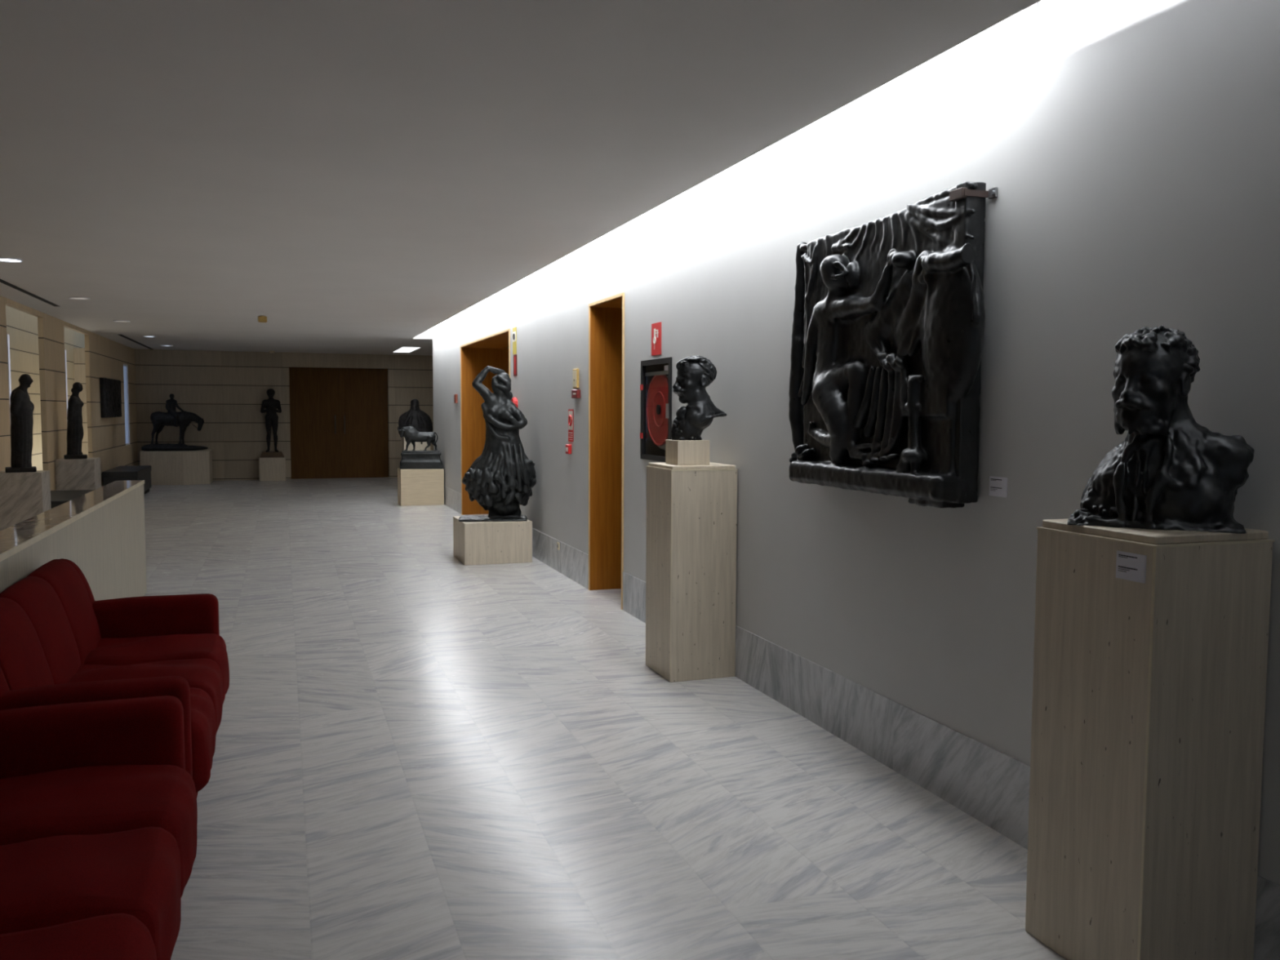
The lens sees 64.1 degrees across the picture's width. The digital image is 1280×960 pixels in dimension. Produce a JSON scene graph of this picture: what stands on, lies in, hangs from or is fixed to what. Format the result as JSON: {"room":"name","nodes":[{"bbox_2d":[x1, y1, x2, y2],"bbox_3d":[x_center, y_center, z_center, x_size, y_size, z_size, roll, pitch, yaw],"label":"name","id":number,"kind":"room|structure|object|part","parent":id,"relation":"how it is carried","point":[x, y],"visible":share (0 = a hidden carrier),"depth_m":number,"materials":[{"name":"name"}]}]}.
{"room":"museum","nodes":[
{"label":"museum","id":0,"kind":"room"},
{"bbox_2d":[5,305,84,471],"bbox_3d":[-10.127,-1.657,15.453,0.900,4.200,18.000,-1,4,-19],"label":"wall","id":1,"kind":"structure","parent":0,"point":[22,331],"depth_m":17.38,"materials":[{"name":"beige stone"}]},
{"bbox_2d":[0,295,137,490],"bbox_3d":[-5.614,-0.352,7.249,0.060,2.760,29.800,-1,4,-19],"label":"wall","id":2,"kind":"structure","parent":0,"point":[104,357],"depth_m":14.26,"materials":[{"name":"stone"}]},
{"bbox_2d":[6,333,11,427],"bbox_3d":[-7.375,-0.722,12.303,0.052,1.930,1.870,-1,4,-19],"label":"window","id":3,"kind":"structure","parent":2,"relation":"in","point":[7,335],"depth_m":11.44,"materials":[{"name":"glass"}]},
{"bbox_3d":[-7.073,-0.850,11.487,0.005,1.560,0.090,-1,4,-19],"label":"pane","id":4,"kind":"part","parent":3,"relation":"part of","materials":[{"name":"blue"}]},
{"bbox_2d":[64,349,67,422],"bbox_3d":[-8.443,-0.936,15.360,0.052,1.930,1.960,-1,4,-19],"label":"window","id":5,"kind":"structure","parent":2,"relation":"in","point":[64,349],"depth_m":14.46,"materials":[{"name":"glass"}]},
{"bbox_3d":[-8.127,-1.061,14.501,0.005,1.560,0.090,-1,4,-19],"label":"pane","id":6,"kind":"part","parent":5,"relation":"part of","materials":[{"name":"blue"}]},
{"bbox_2d":[99,377,121,417],"bbox_3d":[-9.308,-1.443,18.026,0.084,0.676,1.964,-1,4,-19],"label":"wall plaque","id":7,"kind":"object","parent":2,"relation":"attached to","point":[109,388],"visible":1,"depth_m":17.71,"materials":[{"name":"brown metal"}]},
{"bbox_2d":[123,363,129,445],"bbox_3d":[-10.088,-1.476,20.034,0.040,1.585,0.660,-1,4,-19],"label":"window","id":8,"kind":"structure","parent":2,"relation":"in","point":[125,366],"depth_m":20.24,"materials":[{"name":"glass"}]},
{"bbox_2d":[73,347,433,480],"bbox_3d":[-7.964,-1.395,22.333,9.500,2.760,0.300,-1,4,-19],"label":"wall","id":9,"kind":"structure","parent":0,"point":[227,389],"depth_m":21.93,"materials":[{"name":"stone"}]},
{"bbox_2d":[288,367,340,479],"bbox_3d":[-7.187,-1.256,22.618,1.048,2.451,0.132,-1,4,-19],"label":"door","id":10,"kind":"structure","parent":9,"relation":"in","point":[314,392],"depth_m":22.61,"materials":[{"name":"brown wood"}]},
{"bbox_3d":[-7.183,-1.296,22.618,0.760,2.030,0.010,-1,4,-19],"label":"panel","id":11,"kind":"part","parent":10,"relation":"part of","materials":[{"name":"brown wood"}]},
{"bbox_3d":[-6.776,-1.236,22.731,0.024,0.420,0.072,-1,4,-19],"label":"handle","id":12,"kind":"part","parent":10,"relation":"part of","materials":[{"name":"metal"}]},
{"bbox_2d":[338,368,388,478],"bbox_3d":[-6.195,-1.275,22.964,1.048,2.451,0.132,-1,4,-19],"label":"door","id":13,"kind":"structure","parent":9,"relation":"in","point":[363,392],"depth_m":22.96,"materials":[{"name":"brown wood"}]},
{"bbox_3d":[-6.587,-1.240,22.797,0.024,0.420,0.072,-1,4,-19],"label":"handle","id":14,"kind":"part","parent":13,"relation":"part of","materials":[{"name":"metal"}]},
{"bbox_3d":[-6.200,-1.314,22.960,0.760,2.030,0.010,-1,4,-19],"label":"panel","id":15,"kind":"part","parent":13,"relation":"part of","materials":[{"name":"brown wood"}]},
{"bbox_2d":[0,0,1040,355],"bbox_3d":[-2.141,-2.009,8.560,7.540,0.400,30.200,-1,4,-19],"label":"ceiling","id":16,"kind":"structure","parent":0,"point":[352,176],"depth_m":4.53,"materials":[{"name":"paint"}]},
{"bbox_2d":[0,257,23,262],"bbox_3d":[-5.176,-1.807,8.378,0.216,0.019,0.216,-1,4,-19],"label":"recessed light","id":17,"kind":"object","parent":16,"relation":"in","point":[2,259],"visible":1,"depth_m":8.40,"materials":[{"name":"paint"}]},
{"bbox_2d":[0,279,60,306],"bbox_3d":[-6.006,-1.886,9.447,0.060,0.004,6.000,-1,4,-19],"label":"air slot","id":18,"kind":"object","parent":16,"relation":"attached to","point":[3,282],"visible":1,"depth_m":10.79,"materials":[{"name":"black metal"}]},
{"bbox_2d":[67,296,90,299],"bbox_3d":[-6.199,-2.011,11.302,0.216,0.019,0.216,-1,4,-19],"label":"recessed light","id":19,"kind":"object","parent":16,"relation":"in","point":[69,297],"visible":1,"depth_m":11.28,"materials":[{"name":"paint"}]},
{"bbox_2d":[113,320,130,322],"bbox_3d":[-7.243,-2.221,14.288,0.216,0.019,0.216,-1,4,-19],"label":"recessed light","id":20,"kind":"object","parent":16,"relation":"in","point":[117,321],"visible":1,"depth_m":14.24,"materials":[{"name":"paint"}]},
{"bbox_2d":[118,334,153,349],"bbox_3d":[-9.375,-2.561,19.082,0.060,0.004,4.500,-1,4,-19],"label":"air slot","id":21,"kind":"object","parent":16,"relation":"attached to","point":[122,335],"visible":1,"depth_m":18.72,"materials":[{"name":"black metal"}]},
{"bbox_2d":[142,335,156,337],"bbox_3d":[-8.290,-2.431,17.284,0.216,0.019,0.216,-1,4,-19],"label":"recessed light","id":22,"kind":"object","parent":16,"relation":"in","point":[143,335],"visible":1,"depth_m":17.26,"materials":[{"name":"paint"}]},
{"bbox_2d":[257,315,266,322],"bbox_3d":[-4.949,-2.111,13.410,0.110,0.085,0.120,-1,4,-19],"label":"ceiling sensor","id":23,"kind":"object","parent":16,"relation":"attached to","point":[260,318],"visible":1,"depth_m":13.36,"materials":[{"name":"plastic"}]},
{"bbox_2d":[392,346,421,352],"bbox_3d":[-4.783,-2.663,20.914,0.380,0.006,1.900,-1,4,-19],"label":"recessed light","id":24,"kind":"object","parent":16,"relation":"in","point":[402,349],"visible":1,"depth_m":20.84,"materials":[{"name":"white plastic"}]},
{"bbox_2d":[427,324,441,330],"bbox_3d":[-3.540,-2.559,17.017,0.310,0.050,1.254,-1,4,-19],"label":"light panel","id":25,"kind":"object","parent":16,"relation":"attached to","point":[437,326],"visible":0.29,"depth_m":17.01,"materials":[{"name":"white plastic"}]},
{"bbox_2d":[144,477,1066,959],"bbox_3d":[-3.622,0.923,9.840,9.600,0.120,33.200,-1,4,-19],"label":"floor","id":26,"kind":"structure","parent":0,"point":[421,753],"depth_m":4.17,"materials":[{"name":"stone"}]},
{"bbox_2d":[0,470,50,530],"bbox_3d":[-6.573,0.345,10.870,0.475,0.865,0.400,-1,4,-19],"label":"marble pedestal","id":27,"kind":"object","parent":26,"relation":"on","point":[24,496],"visible":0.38,"depth_m":10.69,"materials":[{"name":"beige stone"}]},
{"bbox_2d":[4,373,36,472],"bbox_3d":[-6.562,-0.604,10.811,0.284,1.036,0.275,-2,5,-31],"label":"statue","id":28,"kind":"object","parent":27,"relation":"on","point":[21,408],"visible":1,"depth_m":10.75,"materials":[{"name":"brown metal"}]},
{"bbox_2d":[50,489,93,508],"bbox_3d":[-7.112,0.423,12.550,0.530,0.475,1.650,-1,4,-19],"label":"bench","id":29,"kind":"object","parent":26,"relation":"on","point":[57,498],"visible":0.12,"depth_m":12.44,"materials":[{"name":"black leather"}]},
{"bbox_2d":[0,480,146,600],"bbox_3d":[-2.370,0.851,3.175,0.216,0.946,11.430,-1,4,-19],"label":"stone parapet","id":30,"kind":"object","parent":26,"relation":"on","point":[101,531],"visible":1,"depth_m":6.36,"materials":[{"name":"stone"}]},
{"bbox_2d":[54,457,101,490],"bbox_3d":[-7.652,0.134,13.949,0.470,0.855,0.500,-1,4,-19],"label":"marble pedestal","id":31,"kind":"object","parent":26,"relation":"on","point":[71,474],"visible":0.46,"depth_m":13.71,"materials":[{"name":"beige stone"}]},
{"bbox_2d":[63,382,87,458],"bbox_3d":[-7.660,-0.806,13.850,0.282,1.034,0.276,-2,4,-29],"label":"statue","id":32,"kind":"object","parent":31,"relation":"on","point":[74,415],"visible":1,"depth_m":13.79,"materials":[{"name":"brown metal"}]},
{"bbox_2d":[0,695,197,959],"bbox_3d":[-1.542,0.959,2.410,0.832,0.844,1.830,-1,4,-19],"label":"sofa","id":33,"kind":"object","parent":26,"relation":"on","point":[99,806],"visible":1,"depth_m":2.74,"materials":[{"name":"red fabric"}]},
{"bbox_2d":[0,913,156,959],"bbox_3d":[-1.282,1.107,1.960,0.628,0.311,0.516,-1,4,-19],"label":"seat cushion","id":34,"kind":"object","parent":33,"relation":"on","point":[115,936],"depth_m":2.12,"materials":[{"name":"red fabric"}]},
{"bbox_2d":[0,826,181,959],"bbox_3d":[-1.454,1.072,2.449,0.628,0.313,0.516,-1,4,-19],"label":"seat cushion","id":35,"kind":"object","parent":33,"relation":"on","point":[55,880],"depth_m":2.42,"materials":[{"name":"red fabric"}]},
{"bbox_3d":[-1.838,0.965,3.207,0.754,0.519,0.135,-1,4,-19],"label":"armrest","id":36,"kind":"part","parent":33,"relation":"part of","materials":[{"name":"red fabric"}]},
{"bbox_2d":[0,764,197,897],"bbox_3d":[-1.621,1.036,2.940,0.636,0.316,0.516,-1,4,-19],"label":"seat cushion","id":37,"kind":"object","parent":33,"relation":"on","point":[37,802],"depth_m":2.88,"materials":[{"name":"red fabric"}]},
{"bbox_2d":[0,558,229,796],"bbox_3d":[-2.184,0.830,4.247,0.833,0.844,1.820,-1,4,-19],"label":"sofa","id":38,"kind":"object","parent":26,"relation":"on","point":[59,644],"visible":0.62,"depth_m":4.23,"materials":[{"name":"red fabric"}]},
{"bbox_2d":[0,597,53,690],"bbox_3d":[-2.279,0.722,3.658,0.269,0.548,0.513,-1,4,-19],"label":"cushion","id":39,"kind":"object","parent":38,"relation":"on","point":[24,662],"depth_m":3.66,"materials":[{"name":"red fabric"}]},
{"bbox_2d":[0,575,80,684],"bbox_3d":[-2.449,0.687,4.144,0.269,0.548,0.513,-1,4,-19],"label":"cushion","id":40,"kind":"object","parent":38,"relation":"on","point":[46,609],"depth_m":4.10,"materials":[{"name":"red fabric"}]},
{"bbox_2d":[26,559,101,665],"bbox_3d":[-2.619,0.653,4.631,0.269,0.548,0.513,-1,4,-19],"label":"cushion","id":41,"kind":"object","parent":38,"relation":"on","point":[84,618],"depth_m":4.57,"materials":[{"name":"red fabric"}]},
{"bbox_3d":[-1.924,0.947,3.452,0.753,0.521,0.135,-1,4,-19],"label":"armrest","id":42,"kind":"part","parent":38,"relation":"part of","materials":[{"name":"red fabric"}]},
{"bbox_2d":[67,658,222,735],"bbox_3d":[-2.092,0.940,4.287,0.634,0.319,0.513,-1,4,-19],"label":"seat cushion","id":43,"kind":"object","parent":38,"relation":"on","point":[205,674],"depth_m":4.26,"materials":[{"name":"red fabric"}]},
{"bbox_3d":[-2.479,0.836,5.039,0.753,0.521,0.135,-1,4,-19],"label":"armrest","id":44,"kind":"part","parent":38,"relation":"part of","materials":[{"name":"red fabric"}]},
{"bbox_2d":[84,633,229,703],"bbox_3d":[-2.262,0.905,4.774,0.636,0.320,0.513,-1,4,-19],"label":"seat cushion","id":45,"kind":"object","parent":38,"relation":"on","point":[105,649],"depth_m":4.71,"materials":[{"name":"red fabric"}]},
{"bbox_2d":[190,687,215,792],"bbox_3d":[-1.923,0.977,3.800,0.632,0.314,0.513,-1,4,-19],"label":"seat cushion","id":46,"kind":"object","parent":38,"relation":"on","point":[202,710],"depth_m":3.72,"materials":[{"name":"red fabric"}]},
{"bbox_2d":[102,465,151,493],"bbox_3d":[-9.022,0.037,18.029,0.540,0.480,1.920,-1,4,-19],"label":"bench","id":47,"kind":"object","parent":26,"relation":"on","point":[132,472],"visible":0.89,"depth_m":17.39,"materials":[{"name":"black leather"}]},
{"bbox_2d":[139,448,213,484],"bbox_3d":[-9.518,-0.267,21.003,1.290,0.675,1.129,-1,4,-19],"label":"pedestal","id":48,"kind":"object","parent":26,"relation":"on","point":[170,467],"visible":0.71,"depth_m":20.55,"materials":[{"name":"stone"}]},
{"bbox_2d":[141,393,208,451],"bbox_3d":[-9.497,-1.177,20.860,1.244,1.160,0.410,-2,4,-24],"label":"statue","id":49,"kind":"object","parent":48,"relation":"on","point":[182,419],"visible":1,"depth_m":20.76,"materials":[{"name":"brown metal"}]},
{"bbox_2d":[258,456,285,481],"bbox_3d":[-7.915,-0.241,22.027,0.530,0.500,0.420,-1,4,-19],"label":"pedestal","id":50,"kind":"object","parent":26,"relation":"on","point":[270,468],"visible":0.98,"depth_m":21.83,"materials":[{"name":"wood"}]},
{"bbox_2d":[259,388,284,457],"bbox_3d":[-7.913,-1.223,21.948,0.490,1.468,0.376,-1,4,-20],"label":"figure statue","id":51,"kind":"object","parent":50,"relation":"on","point":[271,405],"visible":1,"depth_m":21.88,"materials":[{"name":"brown metal"}]},
{"bbox_2d":[400,436,430,451],"bbox_3d":[-4.198,-0.292,19.151,0.480,1.030,0.480,-1,4,-19],"label":"pedestal","id":52,"kind":"object","parent":26,"relation":"on","point":[419,446],"visible":0.1,"depth_m":18.91,"materials":[{"name":"stone"}]},
{"bbox_2d":[398,399,432,434],"bbox_3d":[-4.172,-1.155,19.046,0.606,0.705,0.423,-2,5,-30],"label":"bust","id":53,"kind":"object","parent":52,"relation":"on","point":[415,417],"visible":0.74,"depth_m":18.95,"materials":[{"name":"brown metal"}]},
{"bbox_2d":[397,468,444,506],"bbox_3d":[-3.582,0.105,16.697,0.685,0.578,0.480,-1,4,-19],"label":"pedestal","id":54,"kind":"object","parent":26,"relation":"on","point":[415,486],"visible":0.9,"depth_m":16.47,"materials":[{"name":"wood"}]},
{"bbox_2d":[397,426,443,469],"bbox_3d":[-3.582,-0.530,16.667,0.721,0.692,0.267,-1,4,-12],"label":"statue","id":55,"kind":"object","parent":54,"relation":"on","point":[411,460],"visible":1,"depth_m":16.57,"materials":[{"name":"brown metal"}]},
{"bbox_2d":[453,515,532,565],"bbox_3d":[-1.538,0.611,10.615,0.685,0.418,0.730,-1,4,-19],"label":"pedestal","id":56,"kind":"object","parent":26,"relation":"on","point":[474,543],"visible":0.88,"depth_m":10.29,"materials":[{"name":"wood"}]},
{"bbox_2d":[458,365,536,521],"bbox_3d":[-1.465,-0.380,10.502,0.794,1.574,0.487,0,4,-8],"label":"statue","id":57,"kind":"object","parent":56,"relation":"on","point":[502,478],"visible":1,"depth_m":10.39,"materials":[{"name":"black metal"}]},
{"bbox_2d":[645,462,737,682],"bbox_3d":[0.297,0.522,6.062,0.409,1.235,0.428,-1,4,-19],"label":"pedestal","id":58,"kind":"object","parent":26,"relation":"on","point":[691,542],"visible":0.93,"depth_m":5.88,"materials":[{"name":"wood"}]},
{"bbox_2d":[665,439,710,465],"bbox_3d":[0.278,-0.164,5.989,0.200,0.142,0.200,-1,4,-19],"label":"cube","id":59,"kind":"object","parent":58,"relation":"on","point":[677,452],"visible":0.9,"depth_m":5.90,"materials":[{"name":"wood"}]},
{"bbox_2d":[671,355,726,439],"bbox_3d":[0.333,-0.479,5.952,0.295,0.493,0.250,-3,5,-38],"label":"bronze bust","id":60,"kind":"object","parent":59,"relation":"on","point":[695,374],"visible":0.99,"depth_m":5.90,"materials":[{"name":"black metal"}]},
{"bbox_2d":[1025,518,1275,959],"bbox_3d":[1.414,0.743,2.882,0.403,1.238,0.433,-1,4,-19],"label":"pedestal","id":61,"kind":"object","parent":26,"relation":"on","point":[1148,705],"visible":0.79,"depth_m":2.71,"materials":[{"name":"wood"}]},
{"bbox_2d":[1115,550,1146,583],"bbox_3d":[1.272,0.225,2.650,0.004,0.072,0.096,-1,4,-19],"label":"label","id":62,"kind":"object","parent":61,"relation":"attached to","point":[1131,566],"visible":1,"depth_m":2.65,"materials":[{"name":"white paper"}]},
{"bbox_2d":[1066,324,1254,533],"bbox_3d":[1.434,-0.147,2.816,0.445,0.548,0.264,2,4,27],"label":"bronze bust","id":63,"kind":"object","parent":61,"relation":"on","point":[1170,471],"visible":1,"depth_m":2.73,"materials":[{"name":"black metal"}]},
{"bbox_2d":[432,0,1279,885],"bbox_3d":[0.551,-0.447,6.436,0.340,3.120,24.220,-1,4,-19],"label":"wall","id":64,"kind":"structure","parent":0,"point":[1130,148],"depth_m":3.78,"materials":[{"name":"grey paint"}]},
{"bbox_2d":[438,318,453,324],"bbox_3d":[-3.127,-2.476,15.836,0.310,0.050,1.254,-1,4,-19],"label":"light panel","id":65,"kind":"object","parent":64,"relation":"attached to","point":[449,319],"visible":0.29,"depth_m":15.73,"materials":[{"name":"white plastic"}]},
{"bbox_2d":[453,394,457,403],"bbox_3d":[-2.767,-1.221,15.350,0.034,0.135,0.140,-1,4,-19],"label":"keypad","id":66,"kind":"object","parent":64,"relation":"attached to","point":[455,397],"visible":1,"depth_m":15.29,"materials":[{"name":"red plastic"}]},
{"bbox_2d":[450,311,468,318],"bbox_3d":[-2.714,-2.393,14.655,0.310,0.050,1.254,-1,4,-19],"label":"light panel","id":67,"kind":"object","parent":64,"relation":"attached to","point":[463,312],"visible":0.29,"depth_m":14.63,"materials":[{"name":"white plastic"}]},
{"bbox_2d":[464,302,485,311],"bbox_3d":[-2.301,-2.311,13.474,0.310,0.050,1.254,-1,4,-19],"label":"light panel","id":68,"kind":"object","parent":64,"relation":"attached to","point":[479,303],"visible":0.29,"depth_m":13.46,"materials":[{"name":"white plastic"}]},
{"bbox_2d":[460,328,510,515],"bbox_3d":[-1.659,-0.619,13.529,0.862,2.473,3.416,-1,4,-19],"label":"door","id":69,"kind":"structure","parent":64,"relation":"in","point":[493,350],"depth_m":15.01,"materials":[{"name":"orange wood"}]},
{"bbox_2d":[480,291,506,302],"bbox_3d":[-1.888,-2.228,12.294,0.310,0.050,1.254,-1,4,-19],"label":"light panel","id":70,"kind":"object","parent":64,"relation":"attached to","point":[500,292],"visible":0.29,"depth_m":12.28,"materials":[{"name":"white plastic"}]},
{"bbox_2d":[511,397,517,407],"bbox_3d":[-1.413,-0.839,11.444,0.062,0.170,0.170,-1,4,-19],"label":"bell","id":71,"kind":"object","parent":64,"relation":"attached to","point":[514,400],"visible":0.34,"depth_m":11.38,"materials":[{"name":"red plastic"}]},
{"bbox_2d":[512,327,516,354],"bbox_3d":[-1.411,-1.560,11.469,0.015,0.295,0.170,-1,4,-19],"label":"sign plate","id":72,"kind":"object","parent":64,"relation":"attached to","point":[514,330],"visible":1,"depth_m":11.44,"materials":[{"name":"yellow plastic"}]},
{"bbox_2d":[513,354,516,376],"bbox_3d":[-1.399,-1.284,11.460,0.008,0.235,0.160,-1,4,-19],"label":"sign","id":73,"kind":"object","parent":64,"relation":"attached to","point":[514,356],"visible":1,"depth_m":11.45,"materials":[{"name":"plastic"}]},
{"bbox_2d":[500,278,530,291],"bbox_3d":[-1.476,-2.145,11.113,0.310,0.050,1.254,-1,4,-19],"label":"light panel","id":74,"kind":"object","parent":64,"relation":"attached to","point":[523,280],"visible":0.29,"depth_m":11.07,"materials":[{"name":"white plastic"}]},
{"bbox_2d":[524,262,562,278],"bbox_3d":[-1.063,-2.062,9.932,0.310,0.050,1.254,-1,4,-19],"label":"light panel","id":75,"kind":"object","parent":64,"relation":"attached to","point":[554,264],"visible":0.21,"depth_m":9.89,"materials":[{"name":"white plastic"}]},
{"bbox_2d":[565,444,571,453],"bbox_3d":[-0.654,-0.281,9.339,0.032,0.085,0.110,-1,4,-19],"label":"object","id":76,"kind":"object","parent":64,"relation":"attached to","point":[568,447],"visible":1,"depth_m":9.29,"materials":[{"name":"red plastic"}]},
{"bbox_2d":[568,408,573,441],"bbox_3d":[-0.632,-0.497,9.299,0.019,0.292,0.170,-1,4,-19],"label":"sign","id":77,"kind":"object","parent":64,"relation":"attached to","point":[571,411],"visible":1,"depth_m":9.28,"materials":[{"name":"red plastic"}]},
{"bbox_2d":[571,389,580,398],"bbox_3d":[-0.568,-0.762,9.059,0.036,0.075,0.180,-1,4,-19],"label":"box","id":78,"kind":"object","parent":64,"relation":"attached to","point":[575,393],"visible":1,"depth_m":9.00,"materials":[{"name":"red plastic"}]},
{"bbox_2d":[573,368,578,388],"bbox_3d":[-0.572,-0.901,9.080,0.026,0.170,0.140,-1,4,-19],"label":"box","id":79,"kind":"object","parent":64,"relation":"attached to","point":[575,371],"visible":1,"depth_m":9.04,"materials":[{"name":"plastic"}]},
{"bbox_2d":[555,240,601,262],"bbox_3d":[-0.650,-1.980,8.752,0.310,0.050,1.254,-1,4,-19],"label":"light panel","id":80,"kind":"object","parent":64,"relation":"attached to","point":[594,242],"visible":0.21,"depth_m":8.71,"materials":[{"name":"white plastic"}]},
{"bbox_2d":[588,292,624,609],"bbox_3d":[-0.070,-0.244,8.379,0.462,2.443,0.929,-1,4,-19],"label":"door","id":81,"kind":"structure","parent":64,"relation":"in","point":[606,316],"depth_m":8.75,"materials":[{"name":"orange wood"}]},
{"bbox_2d":[595,213,656,241],"bbox_3d":[-0.237,-1.897,7.571,0.310,0.050,1.254,-1,4,-19],"label":"light panel","id":82,"kind":"object","parent":64,"relation":"attached to","point":[645,215],"visible":0.29,"depth_m":7.54,"materials":[{"name":"white plastic"}]},
{"bbox_2d":[640,357,671,462],"bbox_3d":[0.225,-0.492,7.205,0.268,0.710,0.600,-1,4,-19],"label":"cabinet","id":83,"kind":"object","parent":64,"relation":"attached to","point":[655,386],"visible":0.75,"depth_m":7.25,"materials":[{"name":"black metal"}]},
{"bbox_3d":[0.128,-0.747,7.154,0.008,0.025,0.530,-1,4,-19],"label":"rail","id":84,"kind":"part","parent":83,"relation":"part of","materials":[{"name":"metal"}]},
{"bbox_2d":[651,321,661,355],"bbox_3d":[0.112,-0.984,7.138,0.008,0.223,0.190,-1,4,-19],"label":"sign","id":85,"kind":"object","parent":64,"relation":"attached to","point":[655,327],"visible":1,"depth_m":7.13,"materials":[{"name":"red plastic"}]},
{"bbox_2d":[646,173,731,213],"bbox_3d":[0.176,-1.814,6.390,0.310,0.050,1.254,-1,4,-19],"label":"light panel","id":86,"kind":"object","parent":64,"relation":"attached to","point":[719,176],"visible":0.29,"depth_m":6.34,"materials":[{"name":"white plastic"}]},
{"bbox_2d":[720,113,844,173],"bbox_3d":[0.589,-1.732,5.210,0.310,0.050,1.254,-1,4,-19],"label":"light panel","id":87,"kind":"object","parent":64,"relation":"attached to","point":[830,117],"visible":0.29,"depth_m":5.15,"materials":[{"name":"white plastic"}]},
{"bbox_2d":[444,485,1279,959],"bbox_3d":[0.364,0.959,6.522,0.006,0.300,24.120,-1,4,-19],"label":"baseboard","id":88,"kind":"structure","parent":64,"relation":"attached to","point":[989,785],"depth_m":4.43,"materials":[{"name":"stone"}]},
{"bbox_2d":[788,181,997,508],"bbox_3d":[0.965,-0.533,4.389,0.221,1.216,1.493,-1,4,-19],"label":"relief","id":89,"kind":"object","parent":64,"relation":"attached to","point":[889,313],"visible":1,"depth_m":4.13,"materials":[{"name":"metal"}]},
{"bbox_2d":[831,3,1036,114],"bbox_3d":[1.001,-1.649,4.029,0.310,0.050,1.254,-1,4,-19],"label":"light panel","id":90,"kind":"object","parent":64,"relation":"attached to","point":[1028,13],"visible":0.31,"depth_m":3.91,"materials":[{"name":"white plastic"}]},
{"bbox_2d":[989,475,1007,497],"bbox_3d":[1.314,0.025,3.750,0.004,0.072,0.095,-1,4,-19],"label":"wall label","id":91,"kind":"object","parent":64,"relation":"attached to","point":[997,485],"visible":1,"depth_m":3.75,"materials":[{"name":"white paper"}]}
]}

